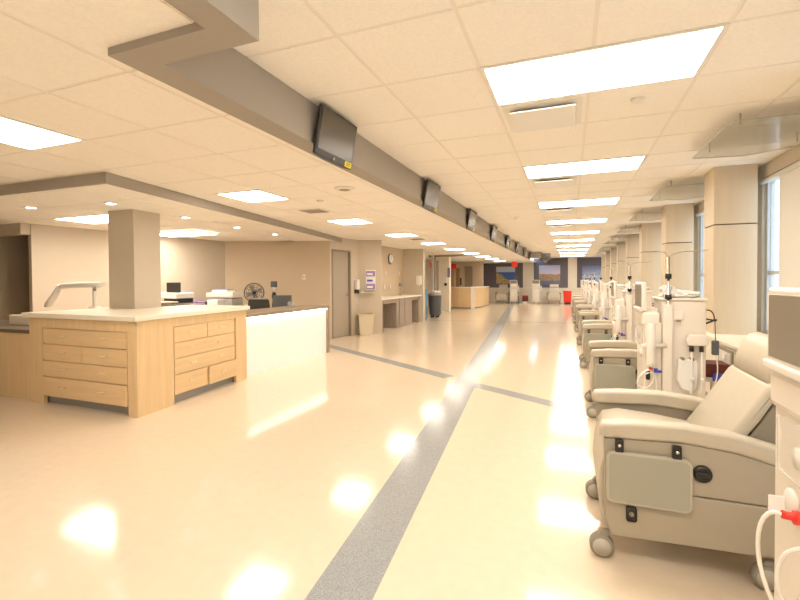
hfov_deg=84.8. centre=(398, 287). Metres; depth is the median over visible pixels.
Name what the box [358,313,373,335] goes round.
waste bin
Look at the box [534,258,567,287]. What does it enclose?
trim
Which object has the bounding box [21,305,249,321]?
countertop
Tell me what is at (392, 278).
wall
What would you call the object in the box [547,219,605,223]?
diffuser
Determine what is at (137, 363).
reception desk
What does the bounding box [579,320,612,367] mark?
recliner chair
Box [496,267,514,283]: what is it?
wall picture
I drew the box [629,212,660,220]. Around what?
acrylic deflector
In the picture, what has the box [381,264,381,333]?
wall
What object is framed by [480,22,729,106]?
recessed light
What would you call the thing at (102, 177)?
trim
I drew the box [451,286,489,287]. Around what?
countertop
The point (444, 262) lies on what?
wall
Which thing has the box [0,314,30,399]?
desk
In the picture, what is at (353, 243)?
wall
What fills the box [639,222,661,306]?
column
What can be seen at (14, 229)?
wall recess header
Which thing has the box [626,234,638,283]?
column
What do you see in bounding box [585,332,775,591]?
recliner chair
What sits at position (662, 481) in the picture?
tray
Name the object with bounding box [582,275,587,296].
machine
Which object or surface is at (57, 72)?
ceiling
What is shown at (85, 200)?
ceiling
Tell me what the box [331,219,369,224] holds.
diffuser
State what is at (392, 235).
diffuser
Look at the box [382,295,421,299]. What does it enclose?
countertop
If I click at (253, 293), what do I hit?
desk fan
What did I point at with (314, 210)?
ceiling vent
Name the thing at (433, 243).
recessed light
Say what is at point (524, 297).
bin
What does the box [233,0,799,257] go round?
ceiling
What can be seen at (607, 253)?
column
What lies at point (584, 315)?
recliner chair
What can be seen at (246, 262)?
wall
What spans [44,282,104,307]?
handrail
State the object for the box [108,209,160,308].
square pillar
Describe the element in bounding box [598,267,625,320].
machine
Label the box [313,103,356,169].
wall monitor
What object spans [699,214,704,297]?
window
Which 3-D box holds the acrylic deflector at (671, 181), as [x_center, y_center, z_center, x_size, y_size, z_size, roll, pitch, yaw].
[3.904,-1.317,5.892,0.787,0.093,1.147,0,1,21]
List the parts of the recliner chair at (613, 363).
panel, armrest, armrest, panel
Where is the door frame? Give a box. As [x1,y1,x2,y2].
[432,253,435,290]
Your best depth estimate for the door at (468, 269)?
24.30 m
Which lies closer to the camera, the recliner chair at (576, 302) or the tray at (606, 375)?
the tray at (606, 375)
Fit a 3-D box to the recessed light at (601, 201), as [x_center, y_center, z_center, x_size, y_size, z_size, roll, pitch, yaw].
[2.935,-1.389,7.187,1.220,0.030,0.610,0,1,21]
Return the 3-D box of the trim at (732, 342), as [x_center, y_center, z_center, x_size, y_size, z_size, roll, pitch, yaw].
[5.774,0.786,10.107,0.600,0.720,31.000,0,1,21]
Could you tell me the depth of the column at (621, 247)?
14.68 m
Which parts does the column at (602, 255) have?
panel, panel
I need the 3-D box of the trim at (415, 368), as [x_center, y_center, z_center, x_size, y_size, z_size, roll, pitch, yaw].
[-0.418,1.218,7.589,0.215,0.001,3.811,-1,1,-36]
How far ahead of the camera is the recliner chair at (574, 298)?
15.67 m
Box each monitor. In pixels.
[166,282,180,292]
[273,295,291,306]
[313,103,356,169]
[422,179,440,212]
[466,209,476,230]
[490,225,497,241]
[505,235,510,248]
[515,242,519,252]
[540,253,549,259]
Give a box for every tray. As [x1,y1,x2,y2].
[161,301,177,302]
[585,333,610,348]
[594,363,634,388]
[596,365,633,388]
[606,450,692,513]
[622,290,652,291]
[652,296,707,300]
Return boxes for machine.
[510,279,518,302]
[532,276,541,302]
[581,274,590,294]
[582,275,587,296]
[583,273,591,299]
[587,272,598,303]
[591,270,607,309]
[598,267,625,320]
[610,261,653,341]
[633,249,718,398]
[755,287,799,599]
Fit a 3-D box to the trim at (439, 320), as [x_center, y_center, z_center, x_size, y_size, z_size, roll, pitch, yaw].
[2.837,1.095,14.132,6.831,0.001,0.110,0,1,16]
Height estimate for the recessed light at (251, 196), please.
0.030 m
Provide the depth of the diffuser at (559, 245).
16.18 m
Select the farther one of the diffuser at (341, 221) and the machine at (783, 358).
the diffuser at (341, 221)
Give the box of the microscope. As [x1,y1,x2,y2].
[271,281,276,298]
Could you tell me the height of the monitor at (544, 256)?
0.320 m
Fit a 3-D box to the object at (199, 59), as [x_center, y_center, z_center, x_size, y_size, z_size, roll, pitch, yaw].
[2.780,-1.313,11.238,0.675,0.303,31.000,0,1,21]
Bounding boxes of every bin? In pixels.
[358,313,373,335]
[425,289,427,318]
[427,290,442,317]
[522,295,528,303]
[563,291,571,303]
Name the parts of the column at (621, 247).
panel, panel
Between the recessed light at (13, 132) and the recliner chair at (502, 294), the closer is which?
the recessed light at (13, 132)
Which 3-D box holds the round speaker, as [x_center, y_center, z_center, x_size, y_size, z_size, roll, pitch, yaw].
[-0.584,-1.061,4.740,0.220,0.026,0.220,0,1,21]
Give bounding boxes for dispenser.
[354,280,359,292]
[416,276,421,284]
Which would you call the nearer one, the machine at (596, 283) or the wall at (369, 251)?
the wall at (369, 251)
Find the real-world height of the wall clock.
0.320 m
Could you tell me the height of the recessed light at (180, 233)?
0.030 m
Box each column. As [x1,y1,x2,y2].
[601,254,604,281]
[605,251,609,282]
[610,247,616,281]
[617,242,625,284]
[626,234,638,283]
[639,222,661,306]
[661,203,693,290]
[704,163,757,334]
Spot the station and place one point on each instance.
(478, 296)
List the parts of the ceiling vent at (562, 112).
plate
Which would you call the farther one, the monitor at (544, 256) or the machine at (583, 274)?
the monitor at (544, 256)
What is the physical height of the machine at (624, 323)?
1.564 m
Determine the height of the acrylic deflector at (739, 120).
0.093 m
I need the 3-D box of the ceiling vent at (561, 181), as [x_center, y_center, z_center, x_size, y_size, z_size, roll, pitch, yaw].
[1.985,-1.328,5.594,0.540,0.042,0.540,0,1,21]
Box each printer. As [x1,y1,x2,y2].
[161,292,193,306]
[206,289,242,305]
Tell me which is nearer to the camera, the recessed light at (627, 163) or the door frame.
the recessed light at (627, 163)
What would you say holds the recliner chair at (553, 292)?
on the floor
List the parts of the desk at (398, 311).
panel, cabinet door, cabinet door, panel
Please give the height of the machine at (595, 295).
1.564 m
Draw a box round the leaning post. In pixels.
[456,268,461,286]
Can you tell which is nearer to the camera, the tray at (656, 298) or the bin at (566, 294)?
the tray at (656, 298)
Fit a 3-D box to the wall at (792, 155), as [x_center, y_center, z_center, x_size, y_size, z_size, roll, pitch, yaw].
[6.095,-0.157,9.964,0.140,2.608,31.000,0,1,21]
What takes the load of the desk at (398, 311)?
on the floor
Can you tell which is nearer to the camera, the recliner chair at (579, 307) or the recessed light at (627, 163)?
the recessed light at (627, 163)
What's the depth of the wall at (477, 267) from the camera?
24.14 m
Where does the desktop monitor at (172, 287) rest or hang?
on the printer at (183, 298)
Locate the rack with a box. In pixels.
[365,270,375,289]
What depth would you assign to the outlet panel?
4.22 m
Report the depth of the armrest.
2.46 m
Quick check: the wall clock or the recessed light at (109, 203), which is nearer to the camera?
the recessed light at (109, 203)
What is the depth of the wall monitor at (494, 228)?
9.99 m
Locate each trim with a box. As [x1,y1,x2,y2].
[0,172,341,241]
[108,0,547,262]
[330,345,452,377]
[423,249,424,321]
[428,254,471,256]
[439,320,553,322]
[475,383,587,415]
[483,263,522,287]
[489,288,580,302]
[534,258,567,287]
[577,257,600,287]
[652,307,746,394]
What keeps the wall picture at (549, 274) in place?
attached to the wall at (528, 268)
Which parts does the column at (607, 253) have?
panel, panel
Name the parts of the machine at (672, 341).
display glass, display arm, holder arm, label plate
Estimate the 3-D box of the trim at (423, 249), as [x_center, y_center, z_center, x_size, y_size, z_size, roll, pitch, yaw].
[0.792,-0.065,14.197,0.080,2.340,0.220,0,1,21]
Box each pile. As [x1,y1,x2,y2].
[193,300,204,304]
[207,300,224,304]
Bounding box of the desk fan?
[244,283,263,299]
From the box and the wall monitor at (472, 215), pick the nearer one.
the box
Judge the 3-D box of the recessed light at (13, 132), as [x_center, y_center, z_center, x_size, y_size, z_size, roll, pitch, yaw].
[-2.598,-1.043,2.924,0.610,0.030,0.610,0,1,21]
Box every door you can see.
[331,249,351,338]
[465,266,471,286]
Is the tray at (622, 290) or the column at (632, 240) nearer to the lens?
the tray at (622, 290)
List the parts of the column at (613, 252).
panel, panel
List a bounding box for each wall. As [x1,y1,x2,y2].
[0,235,29,319]
[28,224,224,311]
[225,241,329,318]
[331,238,357,334]
[358,240,380,333]
[381,246,402,295]
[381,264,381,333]
[403,249,422,321]
[425,260,438,306]
[439,257,450,311]
[451,261,482,286]
[523,257,586,287]
[693,143,799,333]
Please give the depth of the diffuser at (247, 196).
5.18 m
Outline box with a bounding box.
[706,360,730,389]
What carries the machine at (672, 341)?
on the floor
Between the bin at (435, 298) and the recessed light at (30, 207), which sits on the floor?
the bin at (435, 298)
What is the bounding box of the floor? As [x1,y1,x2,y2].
[0,302,773,599]
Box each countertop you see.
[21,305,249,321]
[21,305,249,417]
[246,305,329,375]
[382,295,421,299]
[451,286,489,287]
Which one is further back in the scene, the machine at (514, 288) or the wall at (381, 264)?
the machine at (514, 288)
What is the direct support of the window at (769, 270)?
in the wall at (792, 155)
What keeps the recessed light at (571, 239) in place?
in the ceiling at (407, 74)
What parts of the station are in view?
white panel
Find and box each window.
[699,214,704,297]
[765,177,778,333]
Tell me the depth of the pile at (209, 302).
8.46 m
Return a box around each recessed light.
[0,115,86,150]
[23,206,38,208]
[52,214,107,223]
[103,202,118,204]
[160,230,219,236]
[215,189,290,202]
[325,218,372,224]
[383,233,417,236]
[420,242,445,244]
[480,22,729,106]
[522,155,646,178]
[537,197,620,208]
[545,218,607,224]
[550,230,599,234]
[553,239,594,241]
[556,244,591,246]
[558,249,588,250]
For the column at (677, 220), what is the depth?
7.31 m
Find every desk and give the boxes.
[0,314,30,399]
[382,295,421,331]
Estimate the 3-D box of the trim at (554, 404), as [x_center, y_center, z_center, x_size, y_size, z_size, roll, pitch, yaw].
[1.868,1.258,4.442,0.200,0.001,2.974,-1,1,-38]
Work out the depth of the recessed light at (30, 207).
5.22 m
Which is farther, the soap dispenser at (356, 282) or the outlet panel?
the soap dispenser at (356, 282)
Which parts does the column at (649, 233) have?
panel, panel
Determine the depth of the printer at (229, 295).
8.80 m
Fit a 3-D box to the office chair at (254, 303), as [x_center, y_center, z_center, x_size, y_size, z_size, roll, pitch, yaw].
[-2.631,0.707,8.444,0.526,1.014,0.519,0,1,6]
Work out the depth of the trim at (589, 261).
24.84 m
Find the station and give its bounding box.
[451,286,489,308]
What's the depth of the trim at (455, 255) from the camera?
17.29 m
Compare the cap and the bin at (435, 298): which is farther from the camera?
the bin at (435, 298)
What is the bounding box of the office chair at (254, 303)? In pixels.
[248,298,269,309]
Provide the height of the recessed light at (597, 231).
0.030 m
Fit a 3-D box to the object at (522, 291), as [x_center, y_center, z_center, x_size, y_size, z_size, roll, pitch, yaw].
[8.132,0.454,25.673,6.340,0.855,0.280,0,1,21]
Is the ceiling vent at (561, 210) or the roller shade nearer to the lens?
the roller shade
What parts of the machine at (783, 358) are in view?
display glass, clear door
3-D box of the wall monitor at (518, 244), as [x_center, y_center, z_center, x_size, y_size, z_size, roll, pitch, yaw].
[3.945,-1.307,14.596,0.110,0.350,0.520,0,1,23]
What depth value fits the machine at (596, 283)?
12.49 m
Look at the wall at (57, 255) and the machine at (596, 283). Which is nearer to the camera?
the wall at (57, 255)
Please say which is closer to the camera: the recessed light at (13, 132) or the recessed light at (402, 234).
the recessed light at (13, 132)
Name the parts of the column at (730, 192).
panel, panel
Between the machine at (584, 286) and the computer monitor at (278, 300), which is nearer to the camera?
the computer monitor at (278, 300)
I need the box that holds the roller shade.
[759,160,799,287]
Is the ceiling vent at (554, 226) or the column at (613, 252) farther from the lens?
the column at (613, 252)
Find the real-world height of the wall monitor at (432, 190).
0.350 m
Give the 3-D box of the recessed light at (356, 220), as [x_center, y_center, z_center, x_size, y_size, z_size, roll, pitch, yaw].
[-0.822,-1.126,7.468,0.610,0.030,0.610,0,1,21]
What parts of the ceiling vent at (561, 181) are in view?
plate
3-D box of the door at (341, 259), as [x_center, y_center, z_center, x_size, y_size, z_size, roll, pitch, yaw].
[-1.377,0.149,10.352,0.140,2.060,0.715,0,1,31]
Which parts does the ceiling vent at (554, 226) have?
plate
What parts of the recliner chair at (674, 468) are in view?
panel, armrest, armrest, panel, recline knob, backrest, frame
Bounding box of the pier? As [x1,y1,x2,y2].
[330,241,331,338]
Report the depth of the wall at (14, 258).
7.20 m
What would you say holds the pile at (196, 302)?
on the countertop
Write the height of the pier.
2.340 m
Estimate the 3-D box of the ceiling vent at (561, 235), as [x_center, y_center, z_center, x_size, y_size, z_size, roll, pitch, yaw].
[4.649,-1.453,12.411,0.540,0.042,0.540,0,1,21]
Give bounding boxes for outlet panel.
[718,345,733,364]
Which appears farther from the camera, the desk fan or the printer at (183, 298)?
the desk fan
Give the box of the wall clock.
[388,254,392,263]
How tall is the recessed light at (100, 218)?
0.030 m
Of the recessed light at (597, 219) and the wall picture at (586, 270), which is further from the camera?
the wall picture at (586, 270)
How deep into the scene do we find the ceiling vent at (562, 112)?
3.23 m
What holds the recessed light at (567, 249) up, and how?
in the ceiling at (407, 74)
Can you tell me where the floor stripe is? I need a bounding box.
[304,302,514,599]
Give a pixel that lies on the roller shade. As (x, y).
(789, 177)
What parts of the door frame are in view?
post, stop post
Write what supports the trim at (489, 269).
attached to the wall at (528, 268)
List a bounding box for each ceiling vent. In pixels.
[274,240,295,241]
[298,208,329,213]
[502,95,582,132]
[530,175,576,189]
[542,207,574,214]
[549,223,573,228]
[552,234,572,237]
[555,241,572,243]
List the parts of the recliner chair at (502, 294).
backrest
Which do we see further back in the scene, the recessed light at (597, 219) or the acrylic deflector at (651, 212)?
the recessed light at (597, 219)
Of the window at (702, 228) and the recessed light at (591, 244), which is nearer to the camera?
the window at (702, 228)
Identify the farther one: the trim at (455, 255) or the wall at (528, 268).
the wall at (528, 268)
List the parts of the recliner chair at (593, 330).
armrest, armrest, panel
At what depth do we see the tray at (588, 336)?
6.47 m
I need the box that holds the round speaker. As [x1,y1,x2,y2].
[334,186,354,191]
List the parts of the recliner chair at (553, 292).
backrest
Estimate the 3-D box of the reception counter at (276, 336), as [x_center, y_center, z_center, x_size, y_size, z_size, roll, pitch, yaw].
[-1.999,0.795,7.265,0.670,0.875,2.250,0,1,21]
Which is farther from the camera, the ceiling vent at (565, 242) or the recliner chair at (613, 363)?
the ceiling vent at (565, 242)
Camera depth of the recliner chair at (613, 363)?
4.14 m
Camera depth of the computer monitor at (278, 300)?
8.19 m
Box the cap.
[631,96,645,103]
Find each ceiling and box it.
[0,0,534,262]
[0,184,336,241]
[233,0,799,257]
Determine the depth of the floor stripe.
2.59 m
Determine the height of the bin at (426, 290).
1.030 m
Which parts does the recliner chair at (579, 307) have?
armrest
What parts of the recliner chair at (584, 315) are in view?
armrest, armrest, panel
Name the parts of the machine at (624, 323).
display glass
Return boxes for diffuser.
[219,191,284,201]
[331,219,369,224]
[389,234,415,236]
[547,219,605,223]
[557,245,589,246]
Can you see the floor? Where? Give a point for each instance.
(250, 488)
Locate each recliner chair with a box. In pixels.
[495,284,509,302]
[546,284,560,303]
[572,297,583,316]
[572,300,587,322]
[574,304,591,331]
[576,310,599,344]
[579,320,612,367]
[584,340,636,417]
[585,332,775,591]
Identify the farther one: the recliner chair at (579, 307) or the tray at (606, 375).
the recliner chair at (579, 307)
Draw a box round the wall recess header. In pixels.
[0,223,29,236]
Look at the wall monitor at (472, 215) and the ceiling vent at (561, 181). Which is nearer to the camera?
the ceiling vent at (561, 181)
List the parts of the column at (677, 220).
panel, panel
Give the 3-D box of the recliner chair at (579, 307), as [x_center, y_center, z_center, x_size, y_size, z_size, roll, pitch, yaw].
[5.030,0.601,11.307,0.918,1.060,0.762,0,1,21]
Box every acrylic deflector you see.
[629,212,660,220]
[649,181,703,200]
[692,113,799,158]
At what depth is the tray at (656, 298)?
3.41 m
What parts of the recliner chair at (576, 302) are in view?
armrest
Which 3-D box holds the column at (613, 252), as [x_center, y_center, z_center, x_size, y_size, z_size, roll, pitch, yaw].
[8.566,-0.638,17.247,0.400,1.868,0.380,0,1,21]
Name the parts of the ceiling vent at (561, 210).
plate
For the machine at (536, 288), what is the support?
on the floor
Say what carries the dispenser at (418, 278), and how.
attached to the wall at (412, 258)
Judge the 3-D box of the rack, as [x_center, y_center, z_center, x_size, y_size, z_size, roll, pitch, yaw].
[-0.690,-0.183,10.879,0.260,0.500,0.067,0,1,-7]
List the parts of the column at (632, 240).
panel, panel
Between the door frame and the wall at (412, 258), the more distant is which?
the door frame
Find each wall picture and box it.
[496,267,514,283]
[539,265,559,284]
[582,266,601,284]
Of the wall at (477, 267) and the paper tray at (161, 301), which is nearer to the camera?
the paper tray at (161, 301)
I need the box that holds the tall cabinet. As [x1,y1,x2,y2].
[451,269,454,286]

